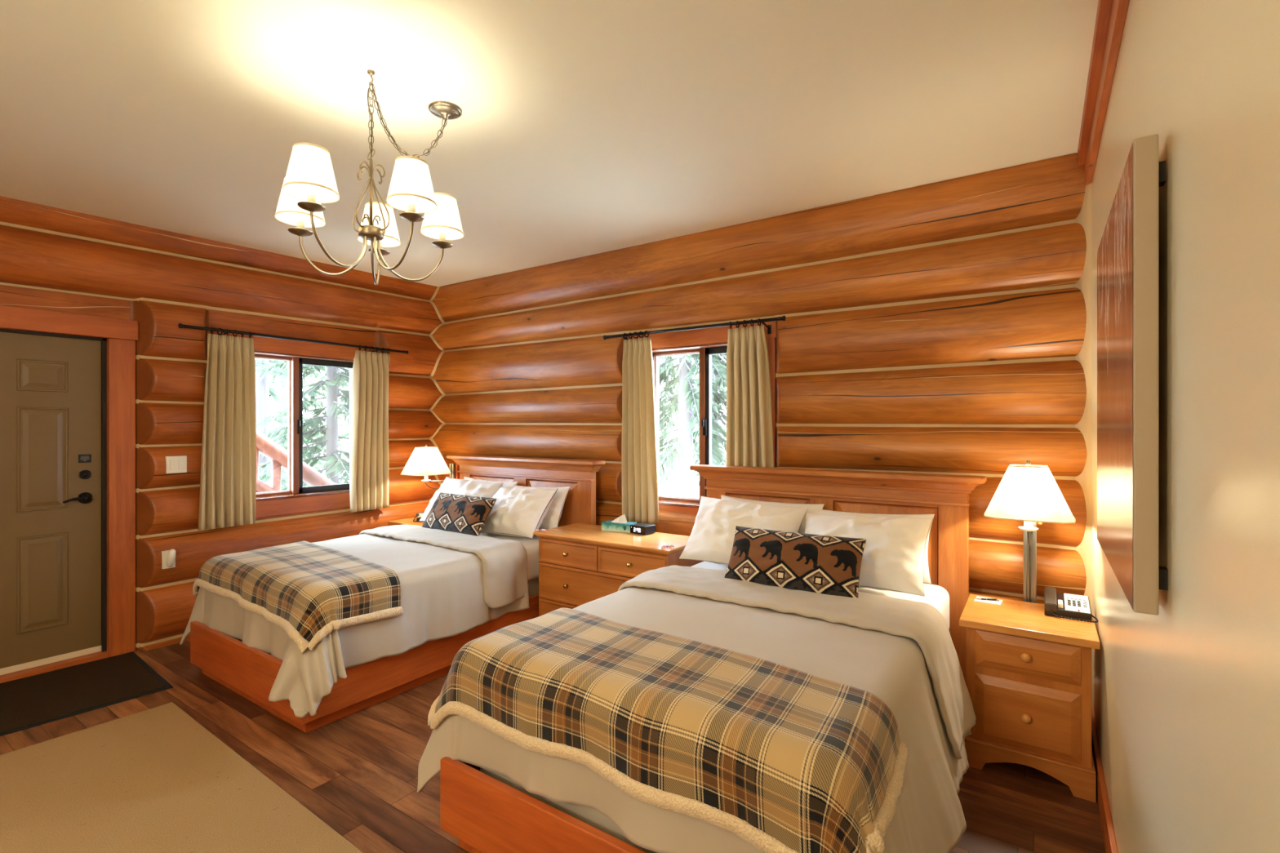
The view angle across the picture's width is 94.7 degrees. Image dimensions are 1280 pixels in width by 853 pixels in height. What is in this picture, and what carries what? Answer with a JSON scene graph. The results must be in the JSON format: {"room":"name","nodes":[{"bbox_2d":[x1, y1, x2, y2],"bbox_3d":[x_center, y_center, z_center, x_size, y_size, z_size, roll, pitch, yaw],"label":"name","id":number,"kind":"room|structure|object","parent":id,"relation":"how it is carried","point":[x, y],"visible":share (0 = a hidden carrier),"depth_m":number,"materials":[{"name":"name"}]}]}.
{"room":"hotel room","nodes":[
{"label":"hotel room","id":0,"kind":"room"},
{"bbox_2d":[0,195,442,650],"bbox_3d":[-3.868,0.100,3.267,0.310,3.400,6.850,0,0,34],"label":"wall","id":1,"kind":"structure","parent":0,"point":[52,259],"depth_m":4.10,"materials":[{"name":"brown wood"}]},
{"bbox_2d":[0,305,138,683],"bbox_3d":[-3.778,0.398,3.473,0.185,2.205,1.252,0,0,34],"label":"door","id":2,"kind":"structure","parent":1,"relation":"in","point":[68,380],"depth_m":3.70,"materials":[{"name":"brown paint"}]},
{"bbox_2d":[161,549,175,568],"bbox_3d":[-3.198,0.900,3.996,0.026,0.120,0.072,0,0,34],"label":"wall outlet","id":3,"kind":"object","parent":1,"relation":"attached to","point":[164,553],"visible":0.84,"depth_m":3.97,"materials":[{"name":"white plastic"}]},
{"bbox_2d":[166,548,176,567],"bbox_3d":[-3.162,0.887,3.974,0.068,0.126,0.044,0,0,34],"label":"plug","id":4,"kind":"object","parent":3,"relation":"attached to","point":[171,553],"visible":1,"depth_m":3.96,"materials":[{"name":"white plastic"}]},
{"bbox_2d":[164,455,186,473],"bbox_3d":[-3.172,0.260,4.030,0.031,0.116,0.116,0,0,34],"label":"light switch","id":5,"kind":"object","parent":1,"relation":"attached to","point":[174,464],"visible":1,"depth_m":4.02,"materials":[{"name":"white plastic"}]},
{"bbox_2d":[207,330,378,518],"bbox_3d":[-2.833,-0.005,4.854,0.235,1.410,1.330,0,0,34],"label":"window","id":6,"kind":"structure","parent":1,"relation":"in","point":[298,499],"depth_m":4.83,"materials":[{"name":"brown wood"}]},
{"bbox_2d":[177,323,408,354],"bbox_3d":[-2.682,-0.658,4.752,0.144,0.087,1.750,0,0,34],"label":"curtain rod","id":7,"kind":"object","parent":1,"relation":"attached to","point":[180,325],"visible":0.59,"depth_m":4.56,"materials":[{"name":"black metal"}]},
{"bbox_2d":[197,327,256,530],"bbox_3d":[-2.976,0.014,4.260,0.092,1.430,0.364,0,0,34],"label":"curtain","id":8,"kind":"object","parent":7,"relation":"hanging from","point":[228,477],"visible":1,"depth_m":4.26,"materials":[{"name":"fabric"}]},
{"bbox_2d":[349,345,390,512],"bbox_3d":[-2.361,0.017,5.164,0.090,1.435,0.367,0,0,34],"label":"curtain","id":9,"kind":"object","parent":7,"relation":"hanging from","point":[369,463],"visible":1,"depth_m":5.12,"materials":[{"name":"fabric"}]},
{"bbox_2d":[0,0,1098,286],"bbox_3d":[-1.778,-1.466,1.845,5.665,0.468,7.050,0,0,34],"label":"ceiling","id":10,"kind":"structure","parent":0,"point":[584,127],"depth_m":2.45,"materials":[{"name":"paint"}]},
{"bbox_2d":[274,69,463,284],"bbox_3d":[-1.008,-0.945,2.216,0.665,0.769,0.640,0,0,-18],"label":"chandelier","id":11,"kind":"object","parent":10,"relation":"hanging from","point":[309,180],"visible":1,"depth_m":2.15,"materials":[{"name":"white fabric"}]},
{"bbox_2d":[0,640,1105,852],"bbox_3d":[-1.778,1.560,1.845,5.665,0.120,7.050,0,0,34],"label":"floor","id":12,"kind":"structure","parent":0,"point":[357,772],"depth_m":2.54,"materials":[{"name":"brown wood"}]},
{"bbox_2d":[0,652,173,736],"bbox_3d":[-3.510,1.494,3.014,0.860,0.011,1.600,0,0,38],"label":"door mat","id":13,"kind":"object","parent":12,"relation":"on","point":[32,701],"visible":1,"depth_m":3.33,"materials":[{"name":"black rubber"}]},
{"bbox_2d":[0,702,362,852],"bbox_3d":[-1.895,1.494,1.496,3.000,0.012,2.000,0,0,36],"label":"area rug","id":14,"kind":"object","parent":12,"relation":"on","point":[156,780],"visible":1,"depth_m":2.35,"materials":[{"name":"beige carpet"}]},
{"bbox_2d":[190,454,604,733],"bbox_3d":[-1.569,0.880,4.085,1.690,1.240,2.150,0,0,34],"label":"bed","id":15,"kind":"object","parent":12,"relation":"on","point":[251,673],"visible":0.35,"depth_m":3.43,"materials":[{"name":"brown wood"}]},
{"bbox_2d":[179,524,529,717],"bbox_3d":[-1.763,1.055,3.726,1.629,0.584,1.576,0,0,34],"label":"duvet","id":16,"kind":"object","parent":15,"relation":"on","point":[453,584],"visible":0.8,"depth_m":3.44,"materials":[{"name":"fabric"}]},
{"bbox_2d":[192,540,402,654],"bbox_3d":[-1.986,0.925,3.457,1.524,0.286,0.712,0,0,34],"label":"throw blanket","id":17,"kind":"object","parent":16,"relation":"on","point":[311,591],"visible":1,"depth_m":3.13,"materials":[{"name":"fabric"}]},
{"bbox_2d":[422,492,497,536],"bbox_3d":[-1.363,0.654,4.420,0.661,0.267,0.224,0,0,36],"label":"throw cushion","id":18,"kind":"object","parent":16,"relation":"on","point":[460,513],"visible":0.98,"depth_m":4.31,"materials":[{"name":"fabric"}]},
{"bbox_2d":[419,476,502,520],"bbox_3d":[-1.481,0.627,4.861,0.688,0.374,0.328,0,0,33],"label":"pillow","id":19,"kind":"object","parent":15,"relation":"on","point":[450,486],"visible":0.35,"depth_m":4.82,"materials":[{"name":"fabric"}]},
{"bbox_2d":[463,476,518,487],"bbox_3d":[-1.323,0.624,4.976,0.672,0.366,0.240,0,0,31],"label":"pillow","id":20,"kind":"object","parent":15,"relation":"on","point":[505,484],"visible":0.09,"depth_m":4.91,"materials":[{"name":"fabric"}]},
{"bbox_2d":[480,486,558,538],"bbox_3d":[-0.946,0.640,4.461,0.658,0.367,0.342,0,0,34],"label":"pillow","id":21,"kind":"object","parent":15,"relation":"on","point":[518,512],"visible":0.9,"depth_m":4.32,"materials":[{"name":"fabric"}]},
{"bbox_2d":[512,485,570,529],"bbox_3d":[-0.843,0.636,4.633,0.673,0.354,0.246,0,0,37],"label":"pillow","id":22,"kind":"object","parent":15,"relation":"on","point":[552,519],"visible":0.29,"depth_m":4.45,"materials":[{"name":"fabric"}]},
{"bbox_2d":[387,517,424,525],"bbox_3d":[-1.937,1.176,5.351,0.492,0.648,0.491,0,0,34],"label":"nightstand","id":23,"kind":"object","parent":12,"relation":"on","point":[407,521],"visible":0.04,"depth_m":5.26,"materials":[{"name":"brown wood"}]},
{"bbox_2d":[413,511,424,521],"bbox_3d":[-1.946,0.808,5.368,0.224,0.084,0.191,0,0,-21],"label":"telephone","id":24,"kind":"object","parent":23,"relation":"on","point":[419,515],"visible":0.4,"depth_m":5.34,"materials":[{"name":"black plastic"}]},
{"bbox_2d":[533,523,702,616],"bbox_3d":[-0.153,1.115,3.961,1.099,0.770,0.482,0,0,34],"label":"dresser","id":25,"kind":"object","parent":12,"relation":"on","point":[580,564],"visible":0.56,"depth_m":3.85,"materials":[{"name":"brown wood"}]},
{"bbox_2d":[601,514,636,533],"bbox_3d":[-0.146,0.672,4.132,0.224,0.116,0.111,0,0,24],"label":"tissue box","id":26,"kind":"object","parent":25,"relation":"on","point":[620,524],"visible":0.97,"depth_m":4.10,"materials":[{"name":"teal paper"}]},
{"bbox_2d":[630,523,655,534],"bbox_3d":[0.019,0.700,4.032,0.132,0.056,0.122,0,0,38],"label":"alarm clock","id":27,"kind":"object","parent":25,"relation":"on","point":[638,528],"visible":1,"depth_m":3.99,"materials":[{"name":"black plastic"}]},
{"bbox_2d":[440,464,986,852],"bbox_3d":[0.487,0.880,2.635,1.690,1.240,2.235,0,0,34],"label":"bed","id":28,"kind":"object","parent":12,"relation":"on","point":[487,811],"visible":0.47,"depth_m":3.08,"materials":[{"name":"brown wood"}]},
{"bbox_2d":[417,564,976,852],"bbox_3d":[0.325,1.107,2.336,1.716,0.690,1.616,0,0,34],"label":"duvet","id":29,"kind":"object","parent":28,"relation":"on","point":[901,652],"visible":0.56,"depth_m":2.13,"materials":[{"name":"fabric"}]},
{"bbox_2d":[427,607,907,852],"bbox_3d":[0.019,0.942,1.929,1.574,0.323,0.626,0,0,38],"label":"throw blanket","id":30,"kind":"object","parent":29,"relation":"on","point":[780,758],"visible":1,"depth_m":1.68,"materials":[{"name":"fabric"}]},
{"bbox_2d":[724,525,866,598],"bbox_3d":[0.741,0.661,2.878,0.663,0.270,0.219,0,0,32],"label":"throw cushion","id":31,"kind":"object","parent":29,"relation":"on","point":[828,565],"visible":0.88,"depth_m":2.80,"materials":[{"name":"fabric"}]},
{"bbox_2d":[679,496,808,564],"bbox_3d":[0.598,0.627,3.446,0.704,0.374,0.331,0,0,30],"label":"pillow","id":32,"kind":"object","parent":28,"relation":"on","point":[711,539],"visible":0.71,"depth_m":3.40,"materials":[{"name":"fabric"}]},
{"bbox_2d":[720,494,824,533],"bbox_3d":[0.756,0.624,3.562,0.663,0.366,0.233,0,0,37],"label":"pillow","id":33,"kind":"object","parent":28,"relation":"on","point":[812,508],"visible":0.14,"depth_m":3.49,"materials":[{"name":"fabric"}]},
{"bbox_2d":[804,512,933,596],"bbox_3d":[1.134,0.640,3.047,0.670,0.367,0.330,0,0,36],"label":"pillow","id":34,"kind":"object","parent":28,"relation":"on","point":[893,557],"visible":0.65,"depth_m":2.89,"materials":[{"name":"fabric"}]},
{"bbox_2d":[817,509,934,583],"bbox_3d":[1.239,0.636,3.221,0.670,0.354,0.241,0,0,36],"label":"pillow","id":35,"kind":"object","parent":28,"relation":"on","point":[926,579],"visible":0.12,"depth_m":3.11,"materials":[{"name":"fabric"}]},
{"bbox_2d":[959,594,1099,802],"bbox_3d":[1.745,1.176,2.659,0.492,0.648,0.491,0,0,34],"label":"nightstand","id":36,"kind":"object","parent":12,"relation":"on","point":[1028,670],"visible":0.95,"depth_m":2.48,"materials":[{"name":"brown wood"}]},
{"bbox_2d":[973,595,1002,605],"bbox_3d":[1.695,0.849,2.869,0.110,0.007,0.090,0,0,38],"label":"notepad","id":37,"kind":"object","parent":36,"relation":"on","point":[987,602],"visible":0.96,"depth_m":2.85,"materials":[{"name":"white paper"}]},
{"bbox_2d":[974,598,999,600],"bbox_3d":[1.688,0.841,2.870,0.110,0.010,0.008,0,0,14],"label":"pen","id":38,"kind":"object","parent":37,"relation":"on","point":[990,599],"visible":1,"depth_m":2.87,"materials":[{"name":"black plastic"}]},
{"bbox_2d":[983,460,1075,603],"bbox_3d":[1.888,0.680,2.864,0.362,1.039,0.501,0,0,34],"label":"table lamp","id":39,"kind":"object","parent":36,"relation":"on","point":[1028,493],"visible":0.94,"depth_m":2.72,"materials":[{"name":"white fabric"}]},
{"bbox_2d":[1023,520,1032,528],"bbox_3d":[1.849,0.446,2.806,0.034,0.072,0.034,0,0,34],"label":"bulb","id":40,"kind":"object","parent":39,"relation":"attached to","point":[1026,524],"depth_m":2.79,"materials":[{"name":"white glass"}]},
{"bbox_2d":[1044,586,1097,622],"bbox_3d":[1.953,0.808,2.677,0.191,0.084,0.224,0,0,34],"label":"telephone","id":41,"kind":"object","parent":36,"relation":"on","point":[1071,606],"visible":1,"depth_m":2.65,"materials":[{"name":"black plastic"}]},
{"bbox_2d":[429,152,1091,610],"bbox_3d":[0.110,0.000,4.503,5.495,3.200,0.330,0,0,34],"label":"wall","id":42,"kind":"structure","parent":0,"point":[942,327],"depth_m":3.51,"materials":[{"name":"brown wood"}]},
{"bbox_2d":[400,444,459,488],"bbox_3d":[-1.866,0.500,5.381,0.362,0.679,0.561,0,0,34],"label":"wall lamp","id":43,"kind":"object","parent":42,"relation":"attached to","point":[426,461],"visible":0.88,"depth_m":5.21,"materials":[{"name":"white fabric"}]},
{"bbox_2d":[603,315,786,339],"bbox_3d":[0.352,-0.658,4.175,1.445,0.087,0.144,0,0,34],"label":"curtain rod","id":44,"kind":"object","parent":42,"relation":"attached to","point":[783,317],"visible":0.79,"depth_m":4.03,"materials":[{"name":"black metal"}]},
{"bbox_2d":[621,330,658,524],"bbox_3d":[0.005,0.006,4.370,0.301,1.415,0.095,0,0,34],"label":"curtain","id":45,"kind":"object","parent":44,"relation":"hanging from","point":[639,478],"visible":0.99,"depth_m":4.36,"materials":[{"name":"fabric"}]},
{"bbox_2d":[726,318,773,467],"bbox_3d":[0.724,0.006,3.881,0.332,1.415,0.091,0,0,34],"label":"curtain","id":46,"kind":"object","parent":44,"relation":"hanging from","point":[749,433],"visible":0.74,"depth_m":3.87,"materials":[{"name":"fabric"}]},
{"bbox_2d":[626,320,776,513],"bbox_3d":[0.461,-0.003,4.322,1.210,1.425,0.235,0,0,34],"label":"window","id":47,"kind":"structure","parent":42,"relation":"in","point":[707,342],"depth_m":4.29,"materials":[{"name":"brown wood"}]},
{"bbox_2d":[1091,0,1279,852],"bbox_3d":[0.514,0.000,0.285,0.120,3.200,7.050,0,0,34],"label":"wall","id":48,"kind":"structure","parent":0,"point":[1185,698],"depth_m":0.92,"materials":[{"name":"paint"}]},
{"bbox_2d":[1077,0,1129,186],"bbox_3d":[0.360,-1.320,0.214,0.055,0.260,6.560,0,0,34],"label":"trim","id":49,"kind":"structure","parent":48,"relation":"attached to","point":[1111,15],"depth_m":2.10,"materials":[{"name":"brown wood"}]},
{"bbox_2d":[1091,706,1118,852],"bbox_3d":[0.370,1.433,0.196,0.018,0.135,6.540,0,0,34],"label":"baseboard","id":50,"kind":"structure","parent":48,"relation":"attached to","point":[1108,830],"depth_m":2.20,"materials":[{"name":"brown wood"}]},
{"bbox_2d":[1097,133,1168,615],"bbox_3d":[1.243,-0.100,1.513,0.056,0.930,0.900,0,0,34],"label":"picture","id":51,"kind":"object","parent":48,"relation":"attached to","point":[1128,251],"visible":1,"depth_m":1.19,"materials":[{"name":"beige wood"}]},
{"bbox_2d":[1097,141,1133,609],"bbox_3d":[1.220,-0.100,1.528,0.001,0.922,0.892,0,0,34],"label":"print","id":52,"kind":"object","parent":51,"relation":"attached to","point":[1115,250],"depth_m":1.40},
{"label":"outside","id":53,"kind":"structure","parent":0,"visible":0},
{"bbox_2d":[269,453,726,497],"bbox_3d":[0.831,2.225,14.554,65.000,0.050,65.000,0,0,34],"label":"ground","id":54,"kind":"structure","parent":53,"point":[671,490],"depth_m":22.69,"materials":[{"name":"white snow"}]},
{"bbox_2d":[254,358,325,490],"bbox_3d":[-6.173,-2.299,9.328,2.797,9.003,2.513,0,0,34],"label":"conifer tree","id":55,"kind":"object","parent":54,"relation":"on","point":[263,389],"visible":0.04,"depth_m":9.42,"materials":[{"name":"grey plant"}]},
{"bbox_2d":[256,429,335,493],"bbox_3d":[-3.689,0.607,5.600,0.156,2.987,2.542,0,0,34],"label":"stair railing","id":56,"kind":"object","parent":54,"relation":"on","point":[278,455],"visible":0.14,"depth_m":5.74,"materials":[{"name":"brown wood"}]},
{"bbox_2d":[255,360,349,490],"bbox_3d":[-4.332,-1.212,8.400,2.751,7.176,3.092,0,0,0],"label":"conifer tree","id":57,"kind":"object","parent":54,"relation":"on","point":[335,464],"visible":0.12,"depth_m":8.21,"materials":[{"name":"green plant"}]},
{"bbox_2d":[269,361,349,490],"bbox_3d":[-7.780,-2.800,12.674,3.724,10.001,3.635,0,0,-18],"label":"conifer tree","id":58,"kind":"object","parent":54,"relation":"on","point":[277,406],"visible":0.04,"depth_m":12.53,"materials":[{"name":"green plant"}]},
{"bbox_2d":[311,367,349,461],"bbox_3d":[-5.927,-2.721,14.346,4.007,10.066,4.333,0,0,-29],"label":"conifer tree","id":59,"kind":"object","parent":54,"relation":"on","point":[347,434],"visible":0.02,"depth_m":13.54,"materials":[{"name":"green plant"}]},
{"bbox_2d":[659,353,726,497],"bbox_3d":[0.640,-1.799,8.742,2.708,8.003,3.125,0,0,-3],"label":"conifer tree","id":60,"kind":"object","parent":54,"relation":"on","point":[686,396],"visible":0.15,"depth_m":8.63,"materials":[{"name":"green plant"}]},
{"bbox_2d":[659,355,726,465],"bbox_3d":[1.740,-3.299,15.155,3.925,11.002,3.416,0,0,-35],"label":"conifer tree","id":61,"kind":"object","parent":54,"relation":"on","point":[714,377],"visible":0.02,"depth_m":14.93,"materials":[{"name":"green plant"}]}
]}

